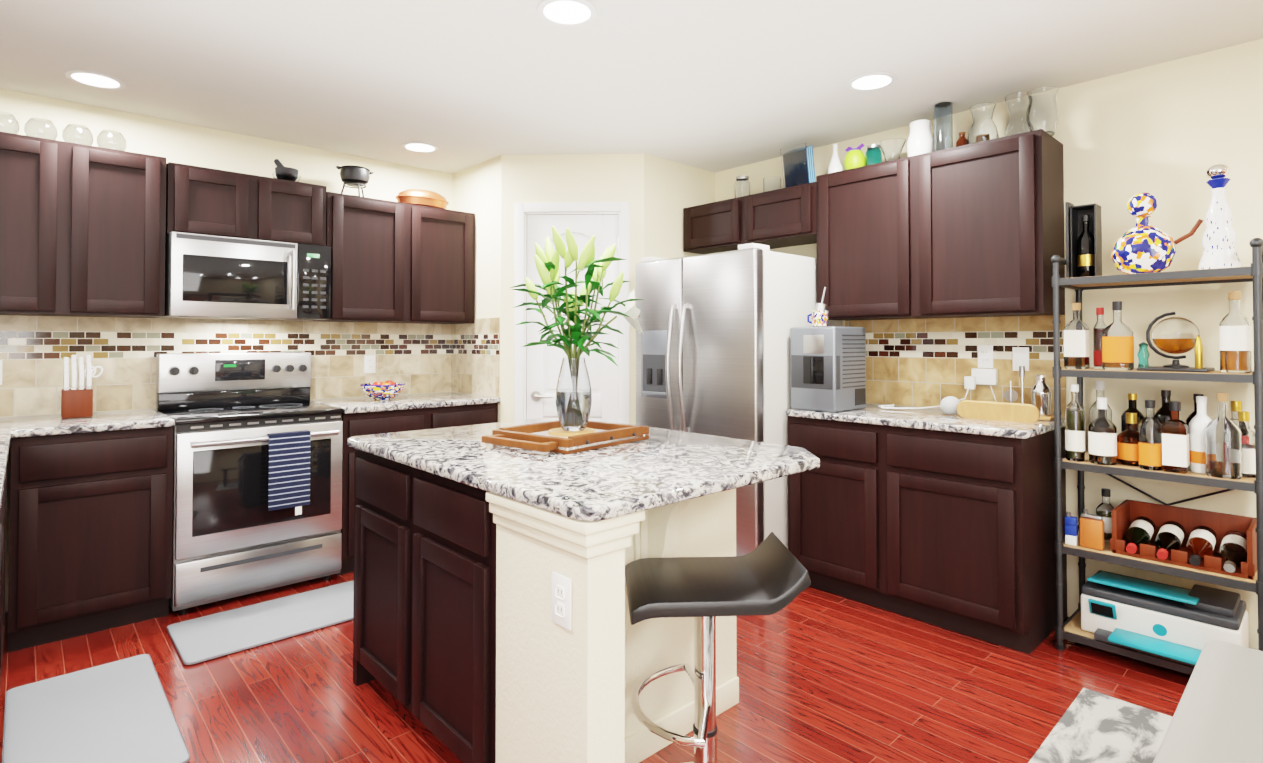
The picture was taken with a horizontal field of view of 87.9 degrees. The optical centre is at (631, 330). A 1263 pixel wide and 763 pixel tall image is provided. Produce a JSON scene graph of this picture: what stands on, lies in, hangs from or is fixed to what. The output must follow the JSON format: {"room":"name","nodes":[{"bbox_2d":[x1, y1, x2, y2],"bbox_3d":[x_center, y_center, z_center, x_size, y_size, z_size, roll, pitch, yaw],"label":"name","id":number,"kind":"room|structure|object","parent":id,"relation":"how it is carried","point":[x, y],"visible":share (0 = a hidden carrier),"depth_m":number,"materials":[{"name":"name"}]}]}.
{"room":"kitchen","nodes":[
{"label":"kitchen","id":0,"kind":"room"},
{"bbox_2d":[0,89,451,612],"bbox_3d":[-2.785,0.095,3.320,6.900,2.470,0.100,1,-1,-43],"label":"wall","id":1,"kind":"structure","parent":0,"point":[183,143],"depth_m":3.68,"materials":[{"name":"beige paint"}]},
{"bbox_2d":[0,132,67,315],"bbox_3d":[-2.830,-0.469,2.965,0.380,0.786,0.370,1,-1,-43],"label":"upper cabinet","id":2,"kind":"object","parent":1,"relation":"attached to","point":[33,170],"depth_m":2.90,"materials":[{"name":"brown wood"}]},
{"bbox_2d":[24,117,57,139],"bbox_3d":[-2.713,-0.916,3.008,0.116,0.108,0.116,1,-1,-43],"label":"glass globe","id":3,"kind":"object","parent":2,"relation":"on","point":[40,127],"visible":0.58,"depth_m":2.97,"materials":[{"name":"white"}]},
{"bbox_2d":[62,124,93,145],"bbox_3d":[-2.618,-0.914,3.097,0.116,0.108,0.116,1,-1,-43],"label":"glass globe","id":4,"kind":"object","parent":2,"relation":"on","point":[77,134],"visible":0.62,"depth_m":3.06,"materials":[{"name":"white"}]},
{"bbox_2d":[68,142,166,317],"bbox_3d":[-2.551,-0.465,3.223,0.380,0.786,0.370,1,-1,-43],"label":"upper cabinet","id":5,"kind":"object","parent":1,"relation":"attached to","point":[82,230],"depth_m":3.09,"materials":[{"name":"brown wood"}]},
{"bbox_2d":[96,130,126,150],"bbox_3d":[-2.526,-0.913,3.182,0.116,0.108,0.116,1,-1,-43],"label":"glass globe","id":6,"kind":"object","parent":5,"relation":"on","point":[112,139],"visible":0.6,"depth_m":3.14,"materials":[{"name":"white"}]},
{"bbox_2d":[0,315,450,416],"bbox_3d":[-2.436,0.169,3.568,3.152,0.530,0.008,1,-1,-43],"label":"backsplash","id":7,"kind":"structure","parent":1,"relation":"attached to","point":[415,358],"depth_m":3.54,"materials":[{"name":"tile"}]},
{"bbox_2d":[166,162,325,245],"bbox_3d":[-2.136,-0.658,3.625,0.750,0.355,0.350,1,-1,-43],"label":"upper cabinet","id":8,"kind":"object","parent":1,"relation":"attached to","point":[207,201],"visible":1,"depth_m":3.46,"materials":[{"name":"brown wood"}]},
{"bbox_2d":[158,231,330,320],"bbox_3d":[-2.090,-0.273,3.568,0.744,0.412,0.484,1,-1,-43],"label":"microwave","id":9,"kind":"object","parent":8,"relation":"attached to","point":[214,277],"visible":1,"depth_m":3.40,"materials":[{"name":"silver metal"}]},
{"bbox_2d":[272,159,300,181],"bbox_3d":[-1.964,-0.905,3.730,0.150,0.140,0.150,1,-1,-43],"label":"molcajete","id":10,"kind":"object","parent":8,"relation":"on","point":[285,173],"visible":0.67,"depth_m":3.68,"materials":[{"name":"black stone"}]},
{"bbox_2d":[313,192,474,323],"bbox_3d":[-1.509,-0.425,4.202,0.950,0.740,0.350,1,-1,-43],"label":"upper cabinet","id":11,"kind":"object","parent":1,"relation":"attached to","point":[395,262],"visible":1,"depth_m":4.04,"materials":[{"name":"brown wood"}]},
{"bbox_2d":[336,165,372,196],"bbox_3d":[-1.685,-0.893,3.988,0.218,0.189,0.178,1,-1,-43],"label":"pot","id":12,"kind":"object","parent":11,"relation":"on","point":[357,177],"visible":0.88,"depth_m":3.93,"materials":[{"name":"black metal"}]},
{"bbox_2d":[395,189,448,208],"bbox_3d":[-1.363,-0.855,4.273,0.350,0.120,0.226,1,-1,-43],"label":"copper roaster","id":13,"kind":"object","parent":11,"relation":"on","point":[423,198],"visible":0.81,"depth_m":4.17,"materials":[{"name":"brown metal"}]},
{"bbox_2d":[452,155,500,421],"bbox_3d":[-1.018,0.114,4.443,0.100,2.470,0.655,1,-1,-43],"label":"wall","id":14,"kind":"structure","parent":0,"point":[476,189],"depth_m":4.32,"materials":[{"name":"beige paint"}]},
{"bbox_2d":[451,317,499,397],"bbox_3d":[-1.063,0.183,4.411,0.008,0.530,0.640,1,-1,-43],"label":"backsplash","id":15,"kind":"object","parent":14,"relation":"attached to","point":[475,353],"visible":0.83,"depth_m":4.38,"materials":[{"name":"tile"}]},
{"bbox_2d":[501,153,643,424],"bbox_3d":[-0.375,0.110,4.202,0.912,2.470,0.100,0,-1,2],"label":"wall","id":16,"kind":"structure","parent":0,"point":[574,178],"depth_m":4.17,"materials":[{"name":"beige paint"}]},
{"bbox_2d":[514,202,629,423],"bbox_3d":[-0.375,0.264,4.190,0.732,2.160,0.118,0,-1,2],"label":"door frame","id":17,"kind":"structure","parent":16,"relation":"attached to","point":[621,210],"depth_m":4.14,"materials":[{"name":"white wood"}]},
{"bbox_2d":[527,214,617,421],"bbox_3d":[-0.371,0.295,4.147,0.596,2.074,0.096,0,-1,2],"label":"pantry door","id":18,"kind":"structure","parent":16,"relation":"in","point":[544,362],"depth_m":4.17,"materials":[{"name":"white wood"}]},
{"bbox_2d":[0,572,1190,762],"bbox_3d":[-0.066,1.305,0.366,6.900,0.050,8.100,1,-1,-43],"label":"floor","id":19,"kind":"structure","parent":0,"point":[825,676],"depth_m":2.39,"materials":[{"name":"red wood"}]},
{"bbox_2d":[0,556,3,688],"bbox_3d":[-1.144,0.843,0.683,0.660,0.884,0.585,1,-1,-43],"label":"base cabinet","id":20,"kind":"object","parent":19,"relation":"on","point":[1,557],"depth_m":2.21,"materials":[{"name":"brown wood"}]},
{"bbox_2d":[0,409,174,510],"bbox_3d":[-1.853,0.401,1.841,1.224,0.033,3.312,1,-1,-43],"label":"countertop","id":21,"kind":"structure","parent":20,"relation":"on","point":[30,426],"depth_m":2.86,"materials":[{"name":"stone"}]},
{"bbox_2d":[61,355,102,418],"bbox_3d":[-2.596,0.259,3.097,0.149,0.292,0.100,1,-1,-43],"label":"knife block","id":22,"kind":"object","parent":21,"relation":"on","point":[76,403],"visible":1,"depth_m":3.06,"materials":[{"name":"brown wood"}]},
{"bbox_2d":[0,488,6,620],"bbox_3d":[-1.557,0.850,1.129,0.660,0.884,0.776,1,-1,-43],"label":"base cabinet","id":23,"kind":"object","parent":19,"relation":"on","point":[2,554],"depth_m":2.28,"materials":[{"name":"brown wood"}]},
{"bbox_2d":[8,426,173,651],"bbox_3d":[-2.511,0.882,3.041,0.543,0.885,0.638,1,-1,-43],"label":"base cabinet","id":24,"kind":"object","parent":19,"relation":"on","point":[90,539],"visible":1,"depth_m":2.80,"materials":[{"name":"brown wood"}]},
{"bbox_2d":[2,654,189,762],"bbox_3d":[-1.798,1.301,2.175,0.420,0.016,0.930,1,-1,-43],"label":"area rug","id":25,"kind":"object","parent":19,"relation":"on","point":[119,711],"visible":0.98,"depth_m":2.18,"materials":[{"name":"grey fabric"}]},
{"bbox_2d":[156,352,343,613],"bbox_3d":[-2.009,0.726,3.458,0.752,1.212,0.709,1,-1,-43],"label":"range","id":26,"kind":"object","parent":19,"relation":"on","point":[232,536],"visible":0.96,"depth_m":3.27,"materials":[{"name":"silver metal"}]},
{"bbox_2d":[267,430,310,514],"bbox_3d":[-1.711,0.713,3.268,0.190,0.412,0.048,1,-1,-43],"label":"towel","id":27,"kind":"object","parent":26,"relation":"hanging from","point":[289,472],"visible":0.98,"depth_m":3.25,"materials":[{"name":"blue fabric"}]},
{"bbox_2d":[167,580,353,664],"bbox_3d":[-1.574,1.316,3.044,0.910,0.016,0.480,1,-1,-43],"label":"area rug","id":28,"kind":"object","parent":19,"relation":"on","point":[205,638],"visible":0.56,"depth_m":2.93,"materials":[{"name":"grey fabric"}]},
{"bbox_2d":[353,449,375,685],"bbox_3d":[-0.811,0.876,2.644,0.596,0.885,0.036,1,-1,-43],"label":"base cabinet","id":29,"kind":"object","parent":19,"relation":"on","point":[361,676],"depth_m":2.45,"materials":[{"name":"brown wood"}]},
{"bbox_2d":[336,403,497,575],"bbox_3d":[-1.406,0.900,4.065,0.955,0.885,0.638,1,-1,-43],"label":"base cabinet","id":30,"kind":"object","parent":19,"relation":"on","point":[366,423],"visible":0.15,"depth_m":3.65,"materials":[{"name":"brown wood"}]},
{"bbox_2d":[310,392,500,413],"bbox_3d":[-1.405,0.439,4.071,0.958,0.033,0.652,1,-1,-43],"label":"countertop","id":31,"kind":"structure","parent":30,"relation":"on","point":[397,402],"depth_m":3.90,"materials":[{"name":"stone"}]},
{"bbox_2d":[360,382,404,400],"bbox_3d":[-1.515,0.371,3.989,0.259,0.098,0.259,1,-1,-43],"label":"fruit bowl","id":32,"kind":"object","parent":31,"relation":"on","point":[381,392],"visible":0.9,"depth_m":3.90,"materials":[{"name":"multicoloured ceramic"}]},
{"bbox_2d":[354,450,496,762],"bbox_3d":[-0.473,0.869,2.269,0.620,0.885,0.970,1,-1,-43],"label":"base cabinet","id":33,"kind":"object","parent":19,"relation":"on","point":[425,608],"visible":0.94,"depth_m":1.97,"materials":[{"name":"brown wood"}]},
{"bbox_2d":[493,493,656,762],"bbox_3d":[-0.145,0.858,1.569,0.178,0.885,0.330,1,-1,-43],"label":"wall","id":34,"kind":"structure","parent":19,"relation":"on","point":[563,695],"depth_m":1.54,"materials":[{"name":"beige paint"}]},
{"bbox_2d":[552,572,571,630],"bbox_3d":[-0.162,0.619,1.502,0.009,0.115,0.072,1,-1,-43],"label":"outlet","id":35,"kind":"object","parent":34,"relation":"attached to","point":[561,600],"visible":1,"depth_m":1.50,"materials":[{"name":"white plastic"}]},
{"bbox_2d":[347,418,819,521],"bbox_3d":[-0.198,0.408,2.267,1.050,0.033,1.445,1,-1,-43],"label":"countertop","id":36,"kind":"structure","parent":34,"relation":"on","point":[659,467],"depth_m":1.89,"materials":[{"name":"stone"}]},
{"bbox_2d":[482,420,648,453],"bbox_3d":[-0.228,0.367,2.307,0.378,0.050,0.498,-1,-1,39],"label":"tray","id":37,"kind":"object","parent":36,"relation":"on","point":[551,436],"visible":0.85,"depth_m":2.21,"materials":[{"name":"brown wood"}]},
{"bbox_2d":[555,357,591,430],"bbox_3d":[-0.210,0.228,2.378,0.132,0.262,0.132,1,-1,-43],"label":"flower vase","id":38,"kind":"object","parent":37,"relation":"on","point":[573,401],"visible":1,"depth_m":2.33,"materials":[{"name":"clear glass"}]},
{"bbox_2d":[510,226,643,365],"bbox_3d":[-0.197,-0.013,2.418,0.526,0.705,0.491,1,-1,-43],"label":"flowers","id":39,"kind":"object","parent":38,"relation":"in","point":[547,261],"visible":0.96,"depth_m":2.36,"materials":[{"name":"green plant"}]},
{"bbox_2d":[486,492,684,751],"bbox_3d":[-0.120,0.863,1.875,0.630,0.885,0.084,1,-1,-43],"label":"wall","id":40,"kind":"structure","parent":19,"relation":"on","point":[671,517],"depth_m":2.08,"materials":[{"name":"beige paint"}]},
{"bbox_2d":[631,616,716,762],"bbox_3d":[0.200,1.006,1.776,0.410,0.595,0.410,1,-1,-43],"label":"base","id":41,"kind":"object","parent":19,"relation":"on","point":[702,678],"visible":0.71,"depth_m":1.75,"materials":[{"name":"silver metal"}]},
{"bbox_2d":[625,532,810,624],"bbox_3d":[0.214,0.661,1.783,0.450,0.128,0.340,0,-1,-3],"label":"seat","id":42,"kind":"object","parent":41,"relation":"on","point":[769,575],"visible":1,"depth_m":1.70,"materials":[{"name":"black leather"}]},
{"bbox_2d":[685,496,704,734],"bbox_3d":[-0.195,0.873,2.507,0.120,0.885,1.075,1,-1,-43],"label":"wall","id":43,"kind":"structure","parent":19,"relation":"on","point":[695,507],"depth_m":2.16,"materials":[{"name":"beige paint"}]},
{"bbox_2d":[636,243,841,555],"bbox_3d":[0.607,0.450,3.869,0.930,1.778,0.890,1,-1,-43],"label":"fridge","id":44,"kind":"object","parent":19,"relation":"on","point":[713,349],"visible":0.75,"depth_m":3.47,"materials":[{"name":"grey metal"}]},
{"bbox_2d":[788,416,1066,653],"bbox_3d":[1.414,0.886,3.232,0.638,0.885,1.100,1,-1,-43],"label":"base cabinet","id":45,"kind":"object","parent":19,"relation":"on","point":[954,531],"visible":0.79,"depth_m":2.89,"materials":[{"name":"brown wood"}]},
{"bbox_2d":[786,404,1064,438],"bbox_3d":[1.416,0.425,3.226,0.642,0.033,1.127,1,-1,-43],"label":"countertop","id":46,"kind":"structure","parent":45,"relation":"on","point":[927,418],"depth_m":2.98,"materials":[{"name":"stone"}]},
{"bbox_2d":[790,326,865,411],"bbox_3d":[1.041,0.196,3.464,0.329,0.431,0.266,1,-1,-43],"label":"ice maker","id":47,"kind":"object","parent":46,"relation":"on","point":[827,368],"visible":1,"depth_m":3.35,"materials":[{"name":"grey metal"}]},
{"bbox_2d":[807,287,827,326],"bbox_3d":[0.979,-0.127,3.455,0.084,0.211,0.117,1,-1,-43],"label":"mug","id":48,"kind":"object","parent":47,"relation":"on","point":[819,314],"visible":0.94,"depth_m":3.42,"materials":[{"name":"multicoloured ceramic"}]},
{"bbox_2d":[879,368,997,408],"bbox_3d":[1.565,0.298,3.355,0.240,0.216,0.564,1,-1,-43],"label":"plug adapter","id":49,"kind":"object","parent":46,"relation":"on","point":[981,376],"visible":0.92,"depth_m":3.29,"materials":[{"name":"white plastic"}]},
{"bbox_2d":[957,400,1039,422],"bbox_3d":[1.646,0.363,2.951,0.036,0.086,0.340,1,-1,-43],"label":"board","id":50,"kind":"object","parent":46,"relation":"on","point":[1009,412],"visible":1,"depth_m":2.93,"materials":[{"name":"brown wood"}]},
{"bbox_2d":[1028,688,1172,762],"bbox_3d":[1.394,1.282,0.881,2.440,0.010,1.870,1,-1,-43],"label":"dining rug","id":51,"kind":"object","parent":19,"relation":"on","point":[1091,726],"visible":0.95,"depth_m":2.11,"materials":[{"name":"white fabric"}]},
{"bbox_2d":[1153,640,1262,762],"bbox_3d":[1.362,1.052,1.169,1.180,0.458,0.630,1,-1,-43],"label":"bench","id":52,"kind":"object","parent":51,"relation":"on","point":[1217,716],"visible":1,"depth_m":1.42,"materials":[{"name":"grey fabric"}]},
{"bbox_2d":[1051,238,1262,674],"bbox_3d":[2.116,0.498,2.627,0.394,1.639,0.648,1,-1,-43],"label":"shelving unit","id":53,"kind":"object","parent":19,"relation":"on","point":[1069,628],"visible":0.71,"depth_m":2.54,"materials":[{"name":"grey metal"}]},
{"bbox_2d":[1065,511,1077,545],"bbox_3d":[1.831,0.822,2.726,0.030,0.133,0.040,1,-1,-43],"label":"flask","id":54,"kind":"object","parent":53,"relation":"on","point":[1071,530],"visible":1,"depth_m":2.72,"materials":[{"name":"blue ceramic"}]},
{"bbox_2d":[1065,384,1084,461],"bbox_3d":[1.849,0.381,2.729,0.069,0.316,0.069,1,-1,-43],"label":"bottle","id":55,"kind":"object","parent":53,"relation":"on","point":[1075,430],"visible":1,"depth_m":2.71,"materials":[{"name":"clear glass"}]},
{"bbox_2d":[1064,303,1089,368],"bbox_3d":[1.867,0.021,2.745,0.075,0.276,0.075,1,-1,-43],"label":"bottle","id":56,"kind":"object","parent":53,"relation":"on","point":[1076,342],"visible":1,"depth_m":2.72,"materials":[{"name":"clear glass"}]},
{"bbox_2d":[1065,202,1101,277],"bbox_3d":[1.930,-0.385,2.794,0.110,0.330,0.105,1,-1,-43],"label":"box","id":57,"kind":"object","parent":53,"relation":"on","point":[1074,223],"visible":0.58,"depth_m":2.79,"materials":[{"name":"black cardboard"}]},
{"bbox_2d":[1077,215,1094,276],"bbox_3d":[1.939,-0.359,2.792,0.067,0.266,0.067,1,-1,-43],"label":"bottle","id":58,"kind":"object","parent":57,"relation":"in","point":[1085,254],"visible":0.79,"depth_m":2.77,"materials":[{"name":"black glass"}]},
{"bbox_2d":[1080,509,1103,549],"bbox_3d":[1.884,0.811,2.680,0.035,0.153,0.080,1,-1,-43],"label":"flask","id":59,"kind":"object","parent":53,"relation":"on","point":[1092,531],"visible":1,"depth_m":2.67,"materials":[{"name":"orange"}]},
{"bbox_2d":[1093,307,1105,368],"bbox_3d":[1.958,0.031,2.735,0.049,0.256,0.049,1,-1,-43],"label":"bottle","id":60,"kind":"object","parent":53,"relation":"on","point":[1099,327],"visible":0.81,"depth_m":2.73,"materials":[{"name":"red glass"}]},
{"bbox_2d":[1089,380,1111,423],"bbox_3d":[2.022,0.377,2.822,0.080,0.326,0.080,1,-1,-43],"label":"bottle","id":61,"kind":"object","parent":53,"relation":"on","point":[1093,409],"visible":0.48,"depth_m":2.81,"materials":[{"name":"clear glass"}]},
{"bbox_2d":[1088,397,1116,464],"bbox_3d":[1.913,0.405,2.659,0.095,0.266,0.095,1,-1,-43],"label":"bottle","id":62,"kind":"object","parent":53,"relation":"on","point":[1102,436],"visible":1,"depth_m":2.63,"materials":[{"name":"clear glass"}]},
{"bbox_2d":[1096,488,1113,541],"bbox_3d":[2.021,0.782,2.787,0.073,0.216,0.073,1,-1,-43],"label":"bottle","id":63,"kind":"object","parent":53,"relation":"on","point":[1104,508],"visible":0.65,"depth_m":2.76,"materials":[{"name":"clear glass"}]},
{"bbox_2d":[1102,301,1133,369],"bbox_3d":[1.962,0.019,2.643,0.068,0.276,0.105,1,-1,-43],"label":"bottle","id":64,"kind":"object","parent":53,"relation":"on","point":[1117,344],"visible":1,"depth_m":2.62,"materials":[{"name":"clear glass"}]},
{"bbox_2d":[1117,413,1138,465],"bbox_3d":[2.015,0.434,2.637,0.101,0.206,0.101,1,-1,-43],"label":"bottle","id":65,"kind":"object","parent":53,"relation":"on","point":[1127,447],"depth_m":2.62,"materials":[{"name":"orange glass"}]},
{"bbox_2d":[1121,393,1144,431],"bbox_3d":[2.104,0.401,2.748,0.080,0.276,0.080,1,-1,-43],"label":"bottle","id":66,"kind":"object","parent":53,"relation":"on","point":[1132,402],"visible":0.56,"depth_m":2.74,"materials":[{"name":"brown glass"}]},
{"bbox_2d":[1138,400,1161,470],"bbox_3d":[2.015,0.403,2.542,0.075,0.266,0.075,1,-1,-43],"label":"bottle","id":67,"kind":"object","parent":53,"relation":"on","point":[1150,439],"visible":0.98,"depth_m":2.52,"materials":[{"name":"clear glass"}]},
{"bbox_2d":[1111,192,1203,273],"bbox_3d":[2.085,-0.391,2.605,0.094,0.335,0.292,1,-1,-43],"label":"decanter","id":68,"kind":"object","parent":53,"relation":"on","point":[1143,246],"visible":0.92,"depth_m":2.61,"materials":[{"name":"multicoloured ceramic"}]},
{"bbox_2d":[1155,390,1170,425],"bbox_3d":[2.179,0.390,2.667,0.081,0.296,0.081,1,-1,-43],"label":"bottle","id":69,"kind":"object","parent":53,"relation":"on","point":[1163,415],"visible":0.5,"depth_m":2.65,"materials":[{"name":"black glass"}]},
{"bbox_2d":[1081,570,1248,666],"bbox_3d":[2.081,1.123,2.584,0.420,0.227,0.490,1,-1,-43],"label":"printer","id":70,"kind":"object","parent":53,"relation":"on","point":[1175,623],"visible":0.88,"depth_m":2.52,"materials":[{"name":"white plastic"}]},
{"bbox_2d":[1162,401,1189,473],"bbox_3d":[2.070,0.402,2.491,0.072,0.266,0.072,1,-1,-43],"label":"bottle","id":71,"kind":"object","parent":53,"relation":"on","point":[1175,446],"visible":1,"depth_m":2.47,"materials":[{"name":"orange glass"}]},
{"bbox_2d":[1137,366,1214,371],"bbox_3d":[2.136,0.150,2.570,0.220,0.012,0.210,1,-1,-43],"label":"tray","id":72,"kind":"object","parent":53,"relation":"on","point":[1172,369],"visible":0.81,"depth_m":2.50,"materials":[{"name":"black wood"}]},
{"bbox_2d":[1146,312,1188,367],"bbox_3d":[2.126,0.034,2.598,0.080,0.219,0.133,1,-1,-43],"label":"stand","id":73,"kind":"object","parent":72,"relation":"on","point":[1175,364],"visible":1,"depth_m":2.60,"materials":[{"name":"black metal"}]},
{"bbox_2d":[1152,317,1199,353],"bbox_3d":[2.143,0.018,2.579,0.148,0.148,0.148,1,-1,-43],"label":"decanter","id":74,"kind":"object","parent":73,"relation":"on","point":[1174,335],"visible":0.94,"depth_m":2.54,"materials":[{"name":"clear glass"}]},
{"bbox_2d":[1110,499,1256,579],"bbox_3d":[2.158,0.801,2.561,0.265,0.170,0.420,1,-1,-43],"label":"wine rack","id":75,"kind":"object","parent":53,"relation":"on","point":[1126,513],"visible":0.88,"depth_m":2.58,"materials":[{"name":"brown wood"}]},
{"bbox_2d":[1125,516,1155,553],"bbox_3d":[2.045,0.822,2.645,0.270,0.101,0.076,1,-1,-43],"label":"bottle","id":76,"kind":"object","parent":75,"relation":"in","point":[1141,529],"visible":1,"depth_m":2.63,"materials":[{"name":"green glass"}]},
{"bbox_2d":[1155,521,1184,559],"bbox_3d":[2.109,0.821,2.575,0.270,0.101,0.076,1,-1,-43],"label":"bottle","id":77,"kind":"object","parent":75,"relation":"in","point":[1170,535],"visible":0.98,"depth_m":2.56,"materials":[{"name":"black glass"}]},
{"bbox_2d":[1186,526,1216,565],"bbox_3d":[2.174,0.820,2.505,0.270,0.101,0.076,1,-1,-43],"label":"bottle","id":78,"kind":"object","parent":75,"relation":"in","point":[1201,542],"visible":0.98,"depth_m":2.49,"materials":[{"name":"orange glass"}]},
{"bbox_2d":[1219,531,1246,572],"bbox_3d":[2.239,0.819,2.436,0.270,0.101,0.076,1,-1,-43],"label":"bottle","id":79,"kind":"object","parent":75,"relation":"in","point":[1233,551],"visible":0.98,"depth_m":2.42,"materials":[{"name":"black glass"}]},
{"bbox_2d":[1189,396,1211,473],"bbox_3d":[2.161,0.391,2.480,0.077,0.286,0.077,1,-1,-43],"label":"bottle","id":80,"kind":"object","parent":53,"relation":"on","point":[1199,421],"visible":0.77,"depth_m":2.47,"materials":[{"name":"white glass"}]},
{"bbox_2d":[1198,164,1241,269],"bbox_3d":[2.213,-0.428,2.467,0.122,0.404,0.122,1,-1,-43],"label":"bottle","id":81,"kind":"object","parent":53,"relation":"on","point":[1219,239],"visible":0.92,"depth_m":2.44,"materials":[{"name":"white ceramic"}]},
{"bbox_2d":[1205,393,1241,478],"bbox_3d":[2.158,0.380,2.389,0.060,0.306,0.100,1,-1,-43],"label":"bottle","id":82,"kind":"object","parent":53,"relation":"on","point":[1223,445],"visible":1,"depth_m":2.37,"materials":[{"name":"clear glass"}]},
{"bbox_2d":[1219,291,1251,372],"bbox_3d":[2.200,0.005,2.386,0.087,0.296,0.087,1,-1,-43],"label":"bottle","id":83,"kind":"object","parent":53,"relation":"on","point":[1235,341],"visible":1,"depth_m":2.36,"materials":[{"name":"clear glass"}]},
{"bbox_2d":[1238,411,1255,477],"bbox_3d":[2.258,0.415,2.413,0.081,0.236,0.081,1,-1,-43],"label":"bottle","id":84,"kind":"object","parent":53,"relation":"on","point":[1248,455],"visible":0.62,"depth_m":2.38,"materials":[{"name":"clear glass"}]},
{"bbox_2d":[0,0,1262,173],"bbox_3d":[-0.066,-1.215,0.408,6.900,0.050,8.100,1,-1,-43],"label":"ceiling","id":85,"kind":"structure","parent":0,"point":[714,86],"depth_m":2.81,"materials":[{"name":"white paint"}]},
{"bbox_2d":[65,70,125,89],"bbox_3d":[-2.438,-1.142,2.981,0.212,0.006,0.212,1,-1,-43],"label":"disc","id":86,"kind":"object","parent":85,"relation":"attached to","point":[88,78],"depth_m":2.97,"materials":[{"name":"white plastic"}]},
{"bbox_2d":[537,0,596,26],"bbox_3d":[-0.232,-1.152,2.367,0.212,0.006,0.212,1,-1,-43],"label":"disc","id":87,"kind":"object","parent":85,"relation":"attached to","point":[569,13],"depth_m":2.37,"materials":[{"name":"white plastic"}]},
{"bbox_2d":[847,72,896,90],"bbox_3d":[1.101,-1.142,3.003,0.212,0.006,0.212,1,-1,-43],"label":"recessed light","id":88,"kind":"object","parent":85,"relation":"attached to","point":[876,80],"depth_m":2.99,"materials":[{"name":"white plastic"}]},
{"bbox_2d":[644,154,714,258],"bbox_3d":[0.300,0.113,4.408,0.695,2.470,0.100,1,-1,-43],"label":"wall","id":89,"kind":"structure","parent":0,"point":[672,189],"depth_m":4.31,"materials":[{"name":"beige paint"}]},
{"bbox_2d":[715,38,1262,649],"bbox_3d":[2.461,0.084,2.662,0.100,2.470,8.000,1,-1,-43],"label":"wall","id":90,"kind":"structure","parent":0,"point":[1167,134],"depth_m":2.81,"materials":[{"name":"beige paint"}]},
{"bbox_2d":[683,182,816,253],"bbox_3d":[0.803,-0.682,4.130,0.350,0.290,1.005,1,-1,-43],"label":"upper cabinet","id":91,"kind":"object","parent":90,"relation":"attached to","point":[780,218],"visible":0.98,"depth_m":3.97,"materials":[{"name":"brown wood"}]},
{"bbox_2d":[780,143,815,187],"bbox_3d":[0.985,-0.958,3.861,0.122,0.250,0.170,1,-1,-43],"label":"book","id":92,"kind":"object","parent":91,"relation":"on","point":[797,161],"visible":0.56,"depth_m":3.82,"materials":[{"name":"blue paper"}]},
{"bbox_2d":[816,129,1064,320],"bbox_3d":[1.522,-0.470,3.351,0.350,0.800,1.105,1,-1,-43],"label":"upper cabinet","id":93,"kind":"object","parent":90,"relation":"attached to","point":[972,230],"visible":1,"depth_m":3.13,"materials":[{"name":"brown wood"}]},
{"bbox_2d":[844,143,864,169],"bbox_3d":[1.246,-0.953,3.652,0.116,0.175,0.120,1,-1,-43],"label":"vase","id":94,"kind":"object","parent":93,"relation":"on","point":[854,157],"visible":0.77,"depth_m":3.61,"materials":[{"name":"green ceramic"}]},
{"bbox_2d":[878,138,905,161],"bbox_3d":[1.392,-0.939,3.494,0.140,0.140,0.140,1,-1,-43],"label":"vase","id":95,"kind":"object","parent":93,"relation":"on","point":[891,148],"visible":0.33,"depth_m":3.46,"materials":[{"name":"white ceramic"}]},
{"bbox_2d":[907,120,933,156],"bbox_3d":[1.494,-0.973,3.385,0.132,0.205,0.132,1,-1,-43],"label":"vase","id":96,"kind":"object","parent":93,"relation":"on","point":[920,140],"visible":0.75,"depth_m":3.34,"materials":[{"name":"white ceramic"}]},
{"bbox_2d":[934,102,952,150],"bbox_3d":[1.572,-1.027,3.301,0.086,0.310,0.086,1,-1,-43],"label":"vase","id":97,"kind":"object","parent":93,"relation":"on","point":[943,125],"visible":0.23,"depth_m":3.27,"materials":[{"name":"clear glass"}]},
{"bbox_2d":[967,102,998,143],"bbox_3d":[1.698,-0.979,3.165,0.136,0.210,0.136,1,-1,-43],"label":"vase","id":98,"kind":"object","parent":93,"relation":"on","point":[983,127],"visible":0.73,"depth_m":3.12,"materials":[{"name":"clear glass"}]},
{"bbox_2d":[1004,92,1029,135],"bbox_3d":[1.818,-0.991,3.079,0.120,0.230,0.120,1,-1,-43],"label":"vase","id":99,"kind":"object","parent":93,"relation":"on","point":[1017,104],"visible":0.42,"depth_m":3.04,"materials":[{"name":"clear glass"}]},
{"bbox_2d":[1026,86,1059,135],"bbox_3d":[1.849,-0.978,2.943,0.130,0.200,0.130,1,-1,-43],"label":"vase","id":100,"kind":"object","parent":93,"relation":"on","point":[1043,113],"visible":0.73,"depth_m":2.90,"materials":[{"name":"clear glass"}]},
{"bbox_2d":[845,315,1065,417],"bbox_3d":[1.645,0.167,3.462,0.008,0.530,1.115,1,-1,-43],"label":"backsplash","id":101,"kind":"structure","parent":90,"relation":"attached to","point":[927,362],"depth_m":3.44,"materials":[{"name":"tile"}]},
{"bbox_2d":[1012,347,1028,370],"bbox_3d":[1.892,0.137,3.183,0.009,0.115,0.072,1,-1,-43],"label":"outlet","id":102,"kind":"object","parent":101,"relation":"attached to","point":[1020,356],"visible":0.98,"depth_m":3.18,"materials":[{"name":"white plastic"}]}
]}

